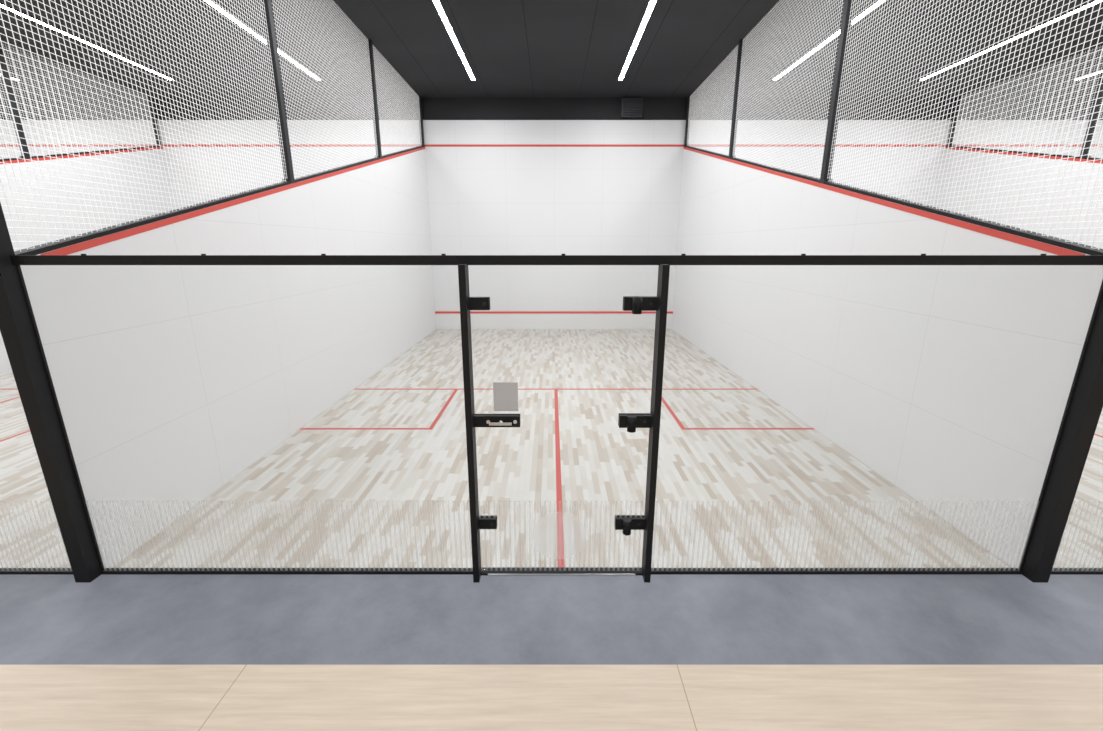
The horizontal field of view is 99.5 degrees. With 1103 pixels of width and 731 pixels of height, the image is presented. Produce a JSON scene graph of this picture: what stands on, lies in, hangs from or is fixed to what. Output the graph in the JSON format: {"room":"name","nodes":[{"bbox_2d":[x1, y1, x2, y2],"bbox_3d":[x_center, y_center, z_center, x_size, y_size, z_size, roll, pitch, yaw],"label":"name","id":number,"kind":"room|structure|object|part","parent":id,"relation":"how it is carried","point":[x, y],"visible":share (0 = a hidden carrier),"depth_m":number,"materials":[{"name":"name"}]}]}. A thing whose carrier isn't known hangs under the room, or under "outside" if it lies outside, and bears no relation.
{"room":"squash court viewing area","nodes":[
{"label":"squash court viewing area","id":0,"kind":"room"},
{"bbox_2d":[0,146,174,375],"bbox_3d":[-9.680,-1.999,7.411,0.106,4.600,9.750,0,14,0],"label":"wall","id":1,"kind":"structure","parent":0,"point":[5,367],"depth_m":9.45,"materials":[{"name":"white paint"}]},
{"bbox_2d":[14,146,435,567],"bbox_3d":[-3.180,-1.999,7.410,0.106,4.600,9.750,0,14,0],"label":"wall","id":2,"kind":"structure","parent":0,"point":[170,382],"depth_m":4.40,"materials":[{"name":"paint"}]},
{"bbox_2d":[0,329,1102,730],"bbox_3d":[0.070,1.002,5.088,32.400,0.052,15.750,0,14,0],"label":"floor","id":3,"kind":"structure","parent":0,"point":[378,478],"depth_m":3.10,"materials":[{"name":"beige wood"}]},
{"bbox_2d":[0,255,104,582],"bbox_3d":[-6.424,0.407,2.961,6.612,2.169,0.130,0,14,0],"label":"support post","id":4,"kind":"object","parent":3,"relation":"on","point":[19,331],"depth_m":2.92,"materials":[{"name":"black metal"}]},
{"bbox_2d":[101,568,472,573],"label":"rail","id":5,"kind":"object","parent":3,"relation":"on","point":[107,570],"depth_m":3.25,"materials":[{"name":"black"}]},
{"bbox_2d":[651,280,1102,582],"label":"glass","id":6,"kind":"object","parent":3,"relation":"on","point":[1077,430],"depth_m":3.02,"materials":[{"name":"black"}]},
{"bbox_2d":[1051,568,1102,573],"bbox_3d":[6.576,0.407,2.961,6.612,2.169,0.130,0,14,0],"label":"glass","id":7,"kind":"object","parent":3,"relation":"on","point":[1054,570],"depth_m":3.25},
{"bbox_2d":[0,98,1102,328],"bbox_3d":[0.070,-3.757,12.071,32.400,5.670,0.245,0,14,0],"label":"wall","id":8,"kind":"structure","parent":0,"point":[506,176],"depth_m":11.63,"materials":[{"name":"paint"}]},
{"bbox_2d":[621,98,642,117],"bbox_3d":[1.940,-6.227,11.298,0.500,0.400,0.165,0,14,0],"label":"air vent","id":9,"kind":"object","parent":8,"relation":"in","point":[630,107],"visible":1,"depth_m":11.24,"materials":[{"name":"grey metal"}]},
{"bbox_2d":[0,0,1102,97],"bbox_3d":[0.070,-4.584,3.747,32.400,0.100,15.950,0,14,0],"label":"ceiling","id":10,"kind":"structure","parent":0,"point":[511,48],"depth_m":8.35,"materials":[{"name":"black"}]},
{"bbox_2d":[0,42,161,158],"bbox_3d":[-9.680,-3.553,6.967,0.100,3.510,9.870,0,14,0],"label":"safety net","id":11,"kind":"object","parent":10,"relation":"hanging from","point":[2,58],"visible":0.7,"depth_m":8.97,"materials":[{"name":"white fabric"}]},
{"bbox_3d":[-9.680,-4.742,8.380,0.100,1.913,0.140,0,15,0],"label":"post","id":12,"kind":"part","parent":11,"relation":"part of","materials":[{"name":"black metal"}]},
{"bbox_3d":[-9.680,-5.931,11.377,0.100,1.112,0.140,0,15,0],"label":"post","id":13,"kind":"part","parent":11,"relation":"part of","materials":[{"name":"black metal"}]},
{"bbox_2d":[0,3,173,79],"bbox_3d":[-8.185,-5.214,6.398,0.104,0.009,7.624,0,14,0],"label":"ceiling light strip","id":14,"kind":"object","parent":10,"relation":"attached to","point":[0,3],"depth_m":8.05,"materials":[{"name":"white plastic"}]},
{"bbox_2d":[0,0,424,255],"bbox_3d":[-3.180,-3.553,6.967,0.100,3.510,9.870,0,14,0],"label":"safety net","id":15,"kind":"object","parent":10,"relation":"hanging from","point":[6,247],"visible":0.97,"depth_m":4.39,"materials":[{"name":"white"}]},
{"bbox_3d":[-3.180,-2.330,2.238,0.100,3.510,0.100,0,15,0],"label":"post","id":16,"kind":"part","parent":15,"relation":"part of","materials":[{"name":"black"}]},
{"bbox_3d":[-3.180,-3.535,5.335,0.100,2.727,0.140,0,15,0],"label":"post","id":17,"kind":"part","parent":15,"relation":"part of","materials":[{"name":"black metal"}]},
{"bbox_3d":[-3.180,-4.742,8.380,0.100,1.913,0.140,0,15,0],"label":"post","id":18,"kind":"part","parent":15,"relation":"part of","materials":[{"name":"black metal"}]},
{"bbox_3d":[-3.180,-5.931,11.377,0.100,1.112,0.140,0,15,0],"label":"post","id":19,"kind":"part","parent":15,"relation":"part of","materials":[{"name":"black metal"}]},
{"bbox_2d":[203,0,320,79],"bbox_3d":[-5.015,-5.214,6.398,0.104,0.009,7.624,0,14,0],"label":"ceiling light strip","id":20,"kind":"object","parent":10,"relation":"attached to","point":[225,12],"depth_m":7.79,"materials":[{"name":"white plastic"}]},
{"bbox_2d":[432,0,475,79],"bbox_3d":[-1.685,-5.214,6.398,0.104,0.009,7.624,0,14,0],"label":"ceiling light strip","id":21,"kind":"object","parent":10,"relation":"attached to","point":[437,3],"depth_m":7.97,"materials":[{"name":"white plastic"}]},
{"bbox_2d":[618,0,656,79],"bbox_3d":[1.485,-5.214,6.398,0.104,0.009,7.624,0,14,0],"label":"ceiling light strip","id":22,"kind":"object","parent":10,"relation":"attached to","point":[650,7],"depth_m":7.97,"materials":[{"name":"white plastic"}]},
{"bbox_2d":[772,0,884,79],"bbox_3d":[4.815,-5.214,6.398,0.104,0.009,7.624,0,14,0],"label":"ceiling light strip","id":23,"kind":"object","parent":10,"relation":"attached to","point":[865,13],"depth_m":8.14,"materials":[{"name":"white plastic"}]},
{"bbox_2d":[684,0,1102,249],"bbox_3d":[3.320,-3.553,6.967,0.100,3.510,9.870,0,14,0],"label":"safety net","id":24,"kind":"object","parent":10,"relation":"hanging from","point":[835,104],"visible":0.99,"depth_m":4.64,"materials":[{"name":"white"}]},
{"bbox_3d":[3.320,-5.931,11.377,0.100,1.112,0.140,0,15,0],"label":"post","id":25,"kind":"part","parent":24,"relation":"part of","materials":[{"name":"black"}]},
{"bbox_3d":[3.320,-4.742,8.380,0.100,1.913,0.140,0,15,0],"label":"post","id":26,"kind":"part","parent":24,"relation":"part of","materials":[{"name":"black metal"}]},
{"bbox_3d":[3.320,-3.535,5.335,0.100,2.727,0.140,0,15,0],"label":"post","id":27,"kind":"part","parent":24,"relation":"part of","materials":[{"name":"black metal"}]},
{"bbox_2d":[919,0,1102,79],"bbox_3d":[7.985,-5.214,6.398,0.104,0.009,7.624,0,14,0],"label":"ceiling light strip","id":28,"kind":"object","parent":10,"relation":"attached to","point":[1097,1],"depth_m":7.97,"materials":[{"name":"white plastic"}]},
{"bbox_2d":[946,45,1102,158],"bbox_3d":[9.820,-3.553,6.967,0.100,3.510,9.870,0,14,0],"label":"safety net","id":29,"kind":"object","parent":10,"relation":"hanging from","point":[1099,101],"visible":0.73,"depth_m":9.15,"materials":[{"name":"white fabric"}]},
{"bbox_3d":[9.820,-5.931,11.377,0.100,1.112,0.140,0,15,0],"label":"post","id":30,"kind":"part","parent":29,"relation":"part of","materials":[{"name":"black"}]},
{"bbox_3d":[9.820,-4.742,8.380,0.100,1.913,0.140,0,15,0],"label":"post","id":31,"kind":"part","parent":29,"relation":"part of","materials":[{"name":"black metal"}]},
{"bbox_2d":[1074,71,1101,79],"bbox_3d":[11.315,-5.214,6.398,0.104,0.009,7.624,0,14,0],"label":"ceiling light strip","id":32,"kind":"object","parent":10,"relation":"attached to","point":[1099,71],"depth_m":9.82,"materials":[{"name":"white plastic"}]},
{"bbox_2d":[9,254,1102,264],"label":"top rail","id":33,"kind":"object","parent":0,"point":[83,259],"depth_m":2.70,"materials":[{"name":"black metal"}]},
{"bbox_2d":[458,264,669,582],"bbox_3d":[0.070,0.436,2.969,1.200,2.110,0.130,0,14,0],"label":"door","id":34,"kind":"structure","parent":33,"relation":"attached to","point":[505,394],"depth_m":2.94,"materials":[{"name":"black metal"}]},
{"bbox_2d":[672,146,1102,567],"bbox_3d":[3.320,-1.999,7.410,0.106,4.600,9.750,0,14,0],"label":"wall","id":35,"kind":"structure","parent":0,"point":[952,384],"depth_m":4.38,"materials":[{"name":"paint"}]},
{"bbox_2d":[934,146,1102,248],"bbox_3d":[9.820,-1.999,7.411,0.106,4.600,9.750,0,14,0],"label":"wall","id":36,"kind":"structure","parent":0,"point":[1096,217],"depth_m":9.55,"materials":[{"name":"white paint"}]}
]}

